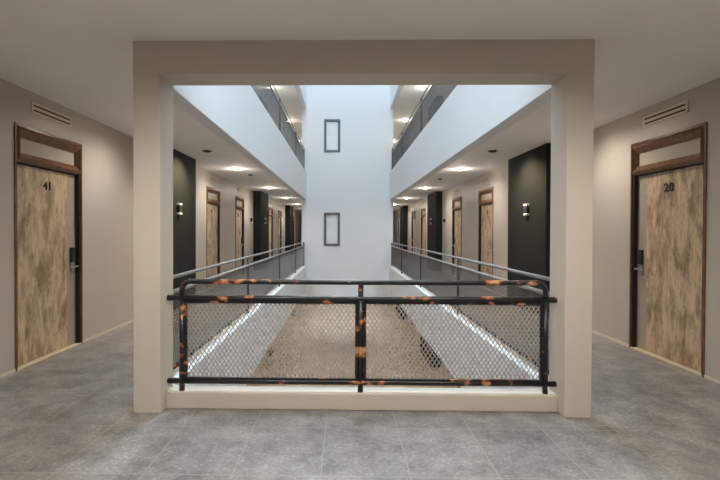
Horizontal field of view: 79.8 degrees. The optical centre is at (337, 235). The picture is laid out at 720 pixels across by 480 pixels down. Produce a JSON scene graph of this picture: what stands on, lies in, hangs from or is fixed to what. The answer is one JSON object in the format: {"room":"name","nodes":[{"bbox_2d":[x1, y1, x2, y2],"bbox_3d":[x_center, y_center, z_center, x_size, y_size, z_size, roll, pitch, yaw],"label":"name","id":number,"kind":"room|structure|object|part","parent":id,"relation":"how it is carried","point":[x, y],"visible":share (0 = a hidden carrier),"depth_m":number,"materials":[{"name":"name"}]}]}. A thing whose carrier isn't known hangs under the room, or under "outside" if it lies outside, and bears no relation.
{"room":"hotel corridor","nodes":[
{"label":"hotel corridor","id":0,"kind":"room"},
{"bbox_2d":[0,78,301,374],"bbox_3d":[-3.013,-0.442,15.646,0.220,9.930,36.800,0,1,1],"label":"wall","id":1,"kind":"structure","parent":0,"point":[107,152],"depth_m":5.60,"materials":[{"name":"beige paint"}]},
{"bbox_2d":[14,122,82,370],"bbox_3d":[-3.126,0.105,4.634,0.144,2.386,1.055,0,1,1],"label":"door","id":2,"kind":"structure","parent":1,"relation":"in","point":[48,220],"depth_m":4.61,"materials":[{"name":"wood"}]},
{"bbox_3d":[-3.122,-0.892,4.624,0.025,0.170,0.911,0,1,1],"label":"transom panel","id":3,"kind":"part","parent":2,"relation":"part of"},
{"bbox_3d":[-3.112,0.369,5.053,0.020,0.120,0.068,0,1,1],"label":"lock plate","id":4,"kind":"part","parent":2,"relation":"part of","materials":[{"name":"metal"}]},
{"bbox_2d":[31,101,71,127],"bbox_3d":[-3.066,-1.296,4.630,0.014,0.112,0.630,0,1,1],"label":"air vent","id":5,"kind":"object","parent":1,"relation":"in","point":[37,109],"visible":1,"depth_m":4.60,"materials":[{"name":"metal"}]},
{"bbox_2d":[0,291,203,377],"bbox_3d":[-2.903,1.177,15.760,0.008,0.030,36.600,0,1,1],"label":"baseboard","id":6,"kind":"structure","parent":1,"relation":"attached to","point":[130,321],"depth_m":5.47,"materials":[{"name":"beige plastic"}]},
{"bbox_2d":[173,149,195,308],"bbox_3d":[-2.903,-0.104,7.611,0.255,2.748,1.570,0,1,1],"label":"wall pier","id":7,"kind":"object","parent":1,"relation":"attached to","point":[184,166],"visible":0.28,"depth_m":7.79,"materials":[{"name":"grey paint"}]},
{"bbox_2d":[177,203,181,214],"bbox_3d":[-2.749,-0.466,7.490,0.055,0.200,0.130,0,1,1],"label":"wall light","id":8,"kind":"object","parent":7,"relation":"attached to","point":[179,205],"visible":1,"depth_m":7.43,"materials":[{"name":"black metal"}]},
{"bbox_2d":[206,186,219,286],"bbox_3d":[-3.036,0.051,10.360,0.144,2.386,1.055,0,1,1],"label":"door","id":9,"kind":"structure","parent":1,"relation":"in","point":[212,194],"depth_m":10.44,"materials":[{"name":"wood"}]},
{"bbox_3d":[-3.032,-0.947,10.350,0.025,0.170,0.911,0,1,1],"label":"transom panel","id":10,"kind":"part","parent":9,"relation":"part of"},
{"bbox_2d":[210,176,217,182],"bbox_3d":[-2.976,-1.350,10.356,0.014,0.112,0.630,0,1,1],"label":"air vent","id":11,"kind":"object","parent":1,"relation":"in","point":[213,179],"visible":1,"depth_m":10.36,"materials":[{"name":"metal"}]},
{"bbox_2d":[235,196,243,274],"bbox_3d":[-2.995,0.025,12.975,0.144,2.386,1.055,0,1,1],"label":"door","id":12,"kind":"structure","parent":1,"relation":"in","point":[239,201],"depth_m":13.12,"materials":[{"name":"wood"}]},
{"bbox_2d":[253,191,268,269],"bbox_3d":[-2.776,-0.181,15.665,0.255,2.748,1.560,0,1,1],"label":"wall pier","id":13,"kind":"object","parent":1,"relation":"attached to","point":[260,199],"visible":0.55,"depth_m":14.89,"materials":[{"name":"grey paint"}]},
{"bbox_2d":[268,207,272,261],"bbox_3d":[-2.909,-0.026,18.419,0.144,2.386,1.055,0,1,1],"label":"door","id":14,"kind":"structure","parent":1,"relation":"in","point":[270,236],"depth_m":18.65,"materials":[{"name":"brown wood"}]},
{"bbox_2d":[278,210,281,252],"bbox_3d":[-2.868,-0.051,21.028,0.144,2.386,1.055,0,1,1],"label":"door","id":15,"kind":"structure","parent":1,"relation":"in","point":[279,211],"depth_m":21.25,"materials":[{"name":"brown wood"}]},
{"bbox_2d":[285,205,292,250],"bbox_3d":[-2.649,-0.258,23.723,0.255,2.748,1.560,0,1,1],"label":"wall pier","id":16,"kind":"object","parent":1,"relation":"attached to","point":[288,208],"visible":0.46,"depth_m":22.95,"materials":[{"name":"grey paint"}]},
{"bbox_2d":[293,215,293,248],"bbox_3d":[-2.782,-0.103,26.477,0.144,2.386,1.055,0,1,1],"label":"door","id":17,"kind":"structure","parent":1,"relation":"in","point":[293,215],"depth_m":26.95,"materials":[{"name":"brown wood"}]},
{"bbox_2d":[302,85,393,285],"bbox_3d":[0.368,-5.503,15.394,3.264,14.582,0.200,0,1,1],"label":"wall","id":18,"kind":"structure","parent":0,"point":[353,182],"depth_m":15.33,"materials":[{"name":"white paint"}]},
{"bbox_2d":[324,213,339,245],"bbox_3d":[-0.200,-0.228,15.391,0.580,1.196,0.105,0,1,1],"label":"window","id":19,"kind":"structure","parent":18,"relation":"in","point":[331,220],"depth_m":15.38,"materials":[{"name":"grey glass"}]},
{"bbox_3d":[-0.199,-0.229,15.396,0.430,1.046,0.015,0,1,1],"label":"pane","id":20,"kind":"part","parent":19,"relation":"part of","materials":[{"name":"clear glass"}]},
{"bbox_2d":[324,119,339,151],"bbox_3d":[-0.189,-3.558,15.359,0.580,1.180,0.105,0,1,1],"label":"window","id":21,"kind":"structure","parent":18,"relation":"in","point":[331,126],"depth_m":15.35,"materials":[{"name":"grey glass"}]},
{"bbox_3d":[-0.188,-3.558,15.364,0.430,1.030,0.015,0,1,1],"label":"pane","id":22,"kind":"part","parent":21,"relation":"part of","materials":[{"name":"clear glass"}]},
{"bbox_2d":[304,286,391,295],"bbox_3d":[0.549,3.036,28.625,6.520,2.748,0.200,0,1,1],"label":"wall","id":23,"kind":"structure","parent":0,"point":[310,290],"depth_m":28.53,"materials":[{"name":"white paint"}]},
{"bbox_2d":[245,304,454,387],"bbox_3d":[0.341,4.608,15.741,6.520,0.150,36.600,0,1,1],"label":"floor","id":24,"kind":"structure","parent":0,"point":[310,306],"depth_m":17.21,"materials":[{"name":"beige stone"}]},
{"bbox_2d":[266,347,276,363],"bbox_3d":[-2.397,4.228,15.255,0.450,0.602,0.628,0,1,8],"label":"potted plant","id":25,"kind":"object","parent":24,"relation":"on","point":[268,351],"visible":0.53,"depth_m":15.20,"materials":[{"name":"green plant"}]},
{"bbox_3d":[-2.396,4.396,15.282,0.314,0.266,0.314,0,1,1],"label":"pot","id":26,"kind":"part","parent":25,"relation":"part of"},
{"bbox_2d":[251,85,448,148],"bbox_3d":[0.421,-5.136,18.642,6.520,0.577,30.610,0,1,1],"label":"ceiling","id":27,"kind":"structure","parent":0,"point":[410,95],"depth_m":15.90,"materials":[{"name":"paint"}]},
{"bbox_2d":[294,85,306,108],"bbox_3d":[-1.254,-8.598,9.309,0.150,8.287,11.960,0,1,1],"label":"beam","id":28,"kind":"structure","parent":27,"relation":"attached to","point":[301,90],"depth_m":14.18,"materials":[{"name":"white paint"}]},
{"bbox_2d":[390,85,403,108],"bbox_3d":[1.859,-8.587,9.260,0.150,8.287,11.960,0,1,1],"label":"beam","id":29,"kind":"structure","parent":27,"relation":"attached to","point":[395,90],"depth_m":14.18,"materials":[{"name":"white paint"}]},
{"bbox_2d":[0,255,719,479],"bbox_3d":[0.352,1.263,15.709,6.520,0.120,36.600,0,1,1],"label":"floor","id":30,"kind":"structure","parent":0,"point":[69,414],"depth_m":2.87,"materials":[{"name":"grey stone"}]},
{"bbox_2d":[133,75,172,413],"bbox_3d":[-1.404,0.065,3.291,0.201,2.503,0.245,0,1,1],"label":"pillar","id":31,"kind":"structure","parent":30,"relation":"on","point":[152,94],"depth_m":3.17,"materials":[{"name":"paint"}]},
{"bbox_2d":[173,266,305,385],"bbox_3d":[-1.288,1.583,9.407,0.150,0.904,11.960,0,1,1],"label":"beam","id":32,"kind":"structure","parent":30,"relation":"attached to","point":[300,273],"depth_m":6.11,"materials":[{"name":"white paint"}]},
{"bbox_2d":[173,242,303,369],"bbox_3d":[-1.295,0.704,9.401,0.040,0.856,11.955,0,1,1],"label":"railing","id":33,"kind":"object","parent":32,"relation":"on","point":[294,257],"visible":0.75,"depth_m":5.81,"materials":[{"name":"grey metal"}]},
{"bbox_3d":[-1.365,0.784,4.942,0.005,0.615,2.943,0,1,1],"label":"panel","id":34,"kind":"part","parent":33,"relation":"part of","materials":[{"name":"metal"}]},
{"bbox_3d":[-1.294,0.292,9.397,0.034,0.034,11.955,0,1,1],"label":"rail","id":35,"kind":"part","parent":33,"relation":"part of","materials":[{"name":"grey metal"}]},
{"bbox_3d":[-1.294,0.419,9.399,0.040,0.040,11.955,0,1,1],"label":"rail","id":36,"kind":"part","parent":33,"relation":"part of","materials":[{"name":"grey metal"}]},
{"bbox_3d":[-1.342,0.740,6.429,0.038,0.839,0.038,0,1,1],"label":"post","id":37,"kind":"part","parent":33,"relation":"part of","materials":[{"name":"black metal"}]},
{"bbox_3d":[-1.317,0.755,7.994,0.005,0.615,3.098,0,1,1],"label":"panel","id":38,"kind":"part","parent":33,"relation":"part of","materials":[{"name":"metal"}]},
{"bbox_3d":[-1.292,0.711,9.559,0.038,0.839,0.038,0,1,1],"label":"post","id":39,"kind":"part","parent":33,"relation":"part of","materials":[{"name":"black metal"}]},
{"bbox_3d":[-1.268,0.725,11.134,0.005,0.615,3.118,0,1,1],"label":"panel","id":40,"kind":"part","parent":33,"relation":"part of","materials":[{"name":"metal"}]},
{"bbox_3d":[-1.222,0.697,14.023,0.005,0.615,2.598,0,1,1],"label":"panel","id":41,"kind":"part","parent":33,"relation":"part of","materials":[{"name":"metal"}]},
{"bbox_2d":[166,385,557,411],"bbox_3d":[0.175,1.258,3.325,2.964,0.127,0.150,0,1,1],"label":"kerb","id":42,"kind":"object","parent":30,"relation":"on","point":[192,397],"visible":0.95,"depth_m":3.26,"materials":[{"name":"paint"}]},
{"bbox_2d":[167,279,557,393],"bbox_3d":[0.176,0.765,3.290,2.964,0.859,0.047,0,1,1],"label":"railing","id":43,"kind":"object","parent":42,"relation":"on","point":[360,301],"visible":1,"depth_m":3.28,"materials":[{"name":"black metal"}]},
{"bbox_3d":[-1.197,0.834,3.312,0.042,0.712,0.043,0,1,1],"label":"post","id":44,"kind":"part","parent":43,"relation":"part of","materials":[{"name":"black metal"}]},
{"bbox_3d":[-0.510,0.801,3.301,1.334,0.600,0.024,0,1,1],"label":"panel frame","id":45,"kind":"part","parent":43,"relation":"part of","materials":[{"name":"black paint"}]},
{"bbox_3d":[-0.510,0.805,3.301,1.304,0.584,0.005,0,1,1],"label":"panel","id":46,"kind":"part","parent":43,"relation":"part of","materials":[{"name":"metal"}]},
{"bbox_3d":[0.177,0.780,3.290,0.042,0.829,0.043,0,1,1],"label":"post","id":47,"kind":"part","parent":43,"relation":"part of","materials":[{"name":"black metal"}]},
{"bbox_3d":[0.175,1.123,3.293,2.964,0.042,0.043,0,1,1],"label":"rail","id":48,"kind":"part","parent":43,"relation":"part of","materials":[{"name":"black metal"}]},
{"bbox_3d":[0.177,0.483,3.287,2.964,0.046,0.047,0,1,1],"label":"rail","id":49,"kind":"part","parent":43,"relation":"part of","materials":[{"name":"black metal"}]},
{"bbox_3d":[0.192,0.410,3.286,2.816,0.147,0.041,0,1,1],"label":"rail","id":50,"kind":"part","parent":43,"relation":"part of","materials":[{"name":"black metal"}]},
{"bbox_3d":[0.878,0.809,3.280,1.332,0.584,0.005,0,1,1],"label":"panel","id":51,"kind":"part","parent":43,"relation":"part of","materials":[{"name":"metal"}]},
{"bbox_3d":[0.878,0.805,3.279,1.362,0.600,0.024,0,1,1],"label":"panel frame","id":52,"kind":"part","parent":43,"relation":"part of","materials":[{"name":"black paint"}]},
{"bbox_3d":[1.579,0.844,3.269,0.042,0.712,0.043,0,1,1],"label":"post","id":53,"kind":"part","parent":43,"relation":"part of","materials":[{"name":"black metal"}]},
{"bbox_2d":[389,266,548,388],"bbox_3d":[1.826,1.594,9.358,0.150,0.904,11.960,0,1,1],"label":"beam","id":54,"kind":"structure","parent":30,"relation":"attached to","point":[394,273],"depth_m":6.14,"materials":[{"name":"white paint"}]},
{"bbox_2d":[391,242,549,373],"bbox_3d":[1.839,0.714,9.352,0.040,0.856,11.955,0,1,1],"label":"railing","id":55,"kind":"object","parent":54,"relation":"on","point":[412,256],"visible":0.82,"depth_m":5.86,"materials":[{"name":"grey metal"}]},
{"bbox_3d":[1.911,0.708,13.974,0.005,0.615,2.598,0,1,1],"label":"panel","id":56,"kind":"part","parent":55,"relation":"part of","materials":[{"name":"metal"}]},
{"bbox_3d":[1.866,0.736,11.085,0.005,0.615,3.118,0,1,1],"label":"panel","id":57,"kind":"part","parent":55,"relation":"part of","materials":[{"name":"metal"}]},
{"bbox_3d":[1.841,0.721,9.509,0.038,0.839,0.038,0,1,1],"label":"post","id":58,"kind":"part","parent":55,"relation":"part of","materials":[{"name":"black metal"}]},
{"bbox_3d":[1.816,0.766,7.945,0.005,0.615,3.098,0,1,1],"label":"panel","id":59,"kind":"part","parent":55,"relation":"part of","materials":[{"name":"metal"}]},
{"bbox_3d":[1.792,0.751,6.380,0.038,0.839,0.038,0,1,1],"label":"post","id":60,"kind":"part","parent":55,"relation":"part of","materials":[{"name":"black metal"}]},
{"bbox_3d":[1.840,0.303,9.348,0.034,0.034,11.955,0,1,1],"label":"rail","id":61,"kind":"part","parent":55,"relation":"part of","materials":[{"name":"grey metal"}]},
{"bbox_3d":[1.840,0.430,9.349,0.040,0.040,11.955,0,1,1],"label":"rail","id":62,"kind":"part","parent":55,"relation":"part of","materials":[{"name":"grey metal"}]},
{"bbox_3d":[1.768,0.795,4.893,0.005,0.615,2.943,0,1,1],"label":"panel","id":63,"kind":"part","parent":55,"relation":"part of","materials":[{"name":"metal"}]},
{"bbox_2d":[549,73,593,417],"bbox_3d":[1.757,0.076,3.241,0.194,2.503,0.245,0,1,1],"label":"pillar","id":64,"kind":"structure","parent":30,"relation":"on","point":[572,95],"depth_m":3.13,"materials":[{"name":"paint"}]},
{"bbox_2d":[0,0,719,211],"bbox_3d":[0.363,-1.835,15.679,6.520,0.582,36.600,0,1,1],"label":"ceiling","id":65,"kind":"structure","parent":0,"point":[76,55],"depth_m":3.08,"materials":[{"name":"paint"}]},
{"bbox_2d":[173,85,305,199],"bbox_3d":[-1.277,-1.709,9.375,0.150,0.979,11.960,0,1,1],"label":"fascia","id":66,"kind":"structure","parent":65,"relation":"attached to","point":[235,114],"depth_m":5.99,"materials":[{"name":"white paint"}]},
{"bbox_2d":[251,85,304,169],"bbox_3d":[-1.284,-2.626,9.369,0.040,0.856,11.955,0,1,1],"label":"railing","id":67,"kind":"object","parent":66,"relation":"on","point":[289,135],"visible":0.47,"depth_m":9.66,"materials":[{"name":"grey metal"}]},
{"bbox_3d":[-1.306,-2.575,7.962,0.005,0.615,3.098,0,1,1],"label":"panel","id":68,"kind":"part","parent":67,"relation":"part of","materials":[{"name":"metal"}]},
{"bbox_3d":[-1.283,-2.910,9.367,0.040,0.040,11.955,0,1,1],"label":"rail","id":69,"kind":"part","parent":67,"relation":"part of","materials":[{"name":"grey metal"}]},
{"bbox_3d":[-1.282,-3.037,9.365,0.034,0.034,11.955,0,1,1],"label":"rail","id":70,"kind":"part","parent":67,"relation":"part of","materials":[{"name":"grey metal"}]},
{"bbox_3d":[-1.257,-2.605,11.102,0.005,0.615,3.118,0,1,1],"label":"panel","id":71,"kind":"part","parent":67,"relation":"part of","materials":[{"name":"metal"}]},
{"bbox_3d":[-1.211,-2.632,13.991,0.005,0.615,2.598,0,1,1],"label":"panel","id":72,"kind":"part","parent":67,"relation":"part of","materials":[{"name":"metal"}]},
{"bbox_2d":[133,39,594,85],"bbox_3d":[0.179,-1.303,3.253,3.359,0.245,0.245,0,1,1],"label":"beam","id":73,"kind":"structure","parent":65,"relation":"attached to","point":[479,61],"depth_m":3.14,"materials":[{"name":"paint"}]},
{"bbox_2d":[390,85,550,199],"bbox_3d":[1.837,-1.698,9.326,0.150,0.979,11.960,0,1,1],"label":"fascia","id":74,"kind":"structure","parent":65,"relation":"attached to","point":[471,115],"depth_m":5.88,"materials":[{"name":"white paint"}]},
{"bbox_2d":[392,85,456,168],"bbox_3d":[1.850,-2.615,9.320,0.040,0.856,11.955,0,1,1],"label":"railing","id":75,"kind":"object","parent":74,"relation":"on","point":[399,150],"visible":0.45,"depth_m":9.60,"materials":[{"name":"grey metal"}]},
{"bbox_3d":[1.922,-2.622,13.942,0.005,0.615,2.598,0,1,1],"label":"panel","id":76,"kind":"part","parent":75,"relation":"part of","materials":[{"name":"metal"}]},
{"bbox_3d":[1.851,-3.026,9.316,0.034,0.034,11.955,0,1,1],"label":"rail","id":77,"kind":"part","parent":75,"relation":"part of","materials":[{"name":"grey metal"}]},
{"bbox_3d":[1.877,-2.594,11.053,0.005,0.615,3.118,0,1,1],"label":"panel","id":78,"kind":"part","parent":75,"relation":"part of","materials":[{"name":"metal"}]},
{"bbox_3d":[1.851,-2.899,9.317,0.040,0.040,11.955,0,1,1],"label":"rail","id":79,"kind":"part","parent":75,"relation":"part of","materials":[{"name":"grey metal"}]},
{"bbox_3d":[1.827,-2.564,7.913,0.005,0.615,3.098,0,1,1],"label":"panel","id":80,"kind":"part","parent":75,"relation":"part of","materials":[{"name":"metal"}]},
{"bbox_2d":[396,304,406,319],"bbox_3d":[3.556,3.091,23.958,0.360,2.748,2.160,0,1,1],"label":"wall pier","id":81,"kind":"object","parent":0,"point":[398,311],"visible":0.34,"depth_m":22.89,"materials":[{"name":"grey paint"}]},
{"bbox_2d":[420,335,440,367],"bbox_3d":[3.429,3.168,15.899,0.360,2.748,2.160,0,1,1],"label":"wall pier","id":82,"kind":"object","parent":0,"point":[421,338],"visible":0.16,"depth_m":15.11,"materials":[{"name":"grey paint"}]},
{"bbox_2d":[393,78,719,379],"bbox_3d":[3.726,-0.419,15.540,0.220,9.930,36.800,0,1,1],"label":"wall","id":83,"kind":"structure","parent":0,"point":[612,142],"depth_m":5.40,"materials":[{"name":"beige paint"}]},
{"bbox_2d":[398,215,399,247],"bbox_3d":[3.833,-0.081,26.373,0.144,2.386,1.055,0,1,1],"label":"door","id":84,"kind":"structure","parent":83,"relation":"in","point":[398,215],"depth_m":26.59,"materials":[{"name":"brown wood"}]},
{"bbox_2d":[400,206,407,255],"bbox_3d":[3.635,-0.236,23.625,0.215,2.748,1.560,0,1,1],"label":"wall pier","id":85,"kind":"object","parent":83,"relation":"attached to","point":[404,209],"visible":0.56,"depth_m":22.85,"materials":[{"name":"grey paint"}]},
{"bbox_2d":[411,210,414,251],"bbox_3d":[3.747,-0.028,20.924,0.144,2.386,1.055,0,1,1],"label":"door","id":86,"kind":"structure","parent":83,"relation":"in","point":[413,212],"depth_m":21.20,"materials":[{"name":"brown wood"}]},
{"bbox_2d":[421,207,425,263],"bbox_3d":[3.706,-0.004,18.315,0.144,2.386,1.055,0,1,1],"label":"door","id":87,"kind":"structure","parent":83,"relation":"in","point":[423,210],"depth_m":18.52,"materials":[{"name":"brown wood"}]},
{"bbox_2d":[427,191,441,270],"bbox_3d":[3.508,-0.159,15.566,0.215,2.748,1.560,0,1,1],"label":"wall pier","id":88,"kind":"object","parent":83,"relation":"attached to","point":[434,200],"visible":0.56,"depth_m":15.02,"materials":[{"name":"grey paint"}]},
{"bbox_2d":[428,96,441,120],"bbox_3d":[3.519,-3.461,15.534,0.215,2.693,1.560,0,1,1],"label":"wall pier","id":89,"kind":"object","parent":83,"relation":"attached to","point":[441,96],"depth_m":14.78,"materials":[{"name":"grey paint"}]},
{"bbox_2d":[452,196,461,278],"bbox_3d":[3.620,0.049,12.871,0.144,2.386,1.055,0,1,1],"label":"door","id":90,"kind":"structure","parent":83,"relation":"in","point":[456,202],"depth_m":12.98,"materials":[{"name":"brown wood"}]},
{"bbox_3d":[3.623,-0.949,12.861,0.025,0.170,0.911,0,1,1],"label":"transom panel","id":91,"kind":"part","parent":90,"relation":"part of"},
{"bbox_2d":[481,176,489,183],"bbox_3d":[3.529,-1.328,10.254,0.014,0.112,0.630,0,1,1],"label":"air vent","id":92,"kind":"object","parent":83,"relation":"in","point":[486,179],"visible":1,"depth_m":10.24,"materials":[{"name":"metal"}]},
{"bbox_2d":[478,186,493,290],"bbox_3d":[3.579,0.073,10.256,0.144,2.386,1.055,0,1,1],"label":"door","id":93,"kind":"structure","parent":83,"relation":"in","point":[485,196],"depth_m":10.37,"materials":[{"name":"brown wood"}]},
{"bbox_3d":[3.582,-0.923,10.246,0.025,0.170,0.911,0,1,1],"label":"transom panel","id":94,"kind":"part","parent":93,"relation":"part of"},
{"bbox_2d":[507,143,550,318],"bbox_3d":[3.381,-0.082,7.512,0.215,2.748,1.570,0,1,1],"label":"wall panel","id":95,"kind":"object","parent":83,"relation":"attached to","point":[529,172],"visible":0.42,"depth_m":7.26,"materials":[{"name":"grey paint"}]},
{"bbox_2d":[523,204,528,215],"bbox_3d":[3.246,-0.445,7.396,0.055,0.200,0.130,0,1,1],"label":"wall light","id":96,"kind":"object","parent":95,"relation":"attached to","point":[525,206],"visible":1,"depth_m":7.35,"materials":[{"name":"black metal"}]},
{"bbox_2d":[443,271,719,383],"bbox_3d":[3.608,1.200,15.657,0.008,0.030,36.600,0,1,1],"label":"baseboard","id":97,"kind":"structure","parent":83,"relation":"attached to","point":[593,331],"depth_m":5.23,"materials":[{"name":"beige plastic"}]},
{"bbox_2d":[643,100,688,126],"bbox_3d":[3.439,-1.273,4.527,0.014,0.112,0.630,0,1,1],"label":"air vent","id":98,"kind":"object","parent":83,"relation":"in","point":[683,107],"visible":1,"depth_m":4.49,"materials":[{"name":"metal"}]},
{"bbox_2d":[629,122,707,377],"bbox_3d":[3.489,0.128,4.530,0.144,2.386,1.055,0,1,1],"label":"door","id":99,"kind":"structure","parent":83,"relation":"in","point":[668,177],"depth_m":4.49,"materials":[{"name":"wood"}]},
{"bbox_3d":[3.487,0.392,4.949,0.020,0.120,0.068,0,1,1],"label":"lock plate","id":100,"kind":"part","parent":99,"relation":"part of","materials":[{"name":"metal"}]},
{"bbox_3d":[3.492,-0.869,4.521,0.025,0.170,0.911,0,1,1],"label":"transom panel","id":101,"kind":"part","parent":99,"relation":"part of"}
]}

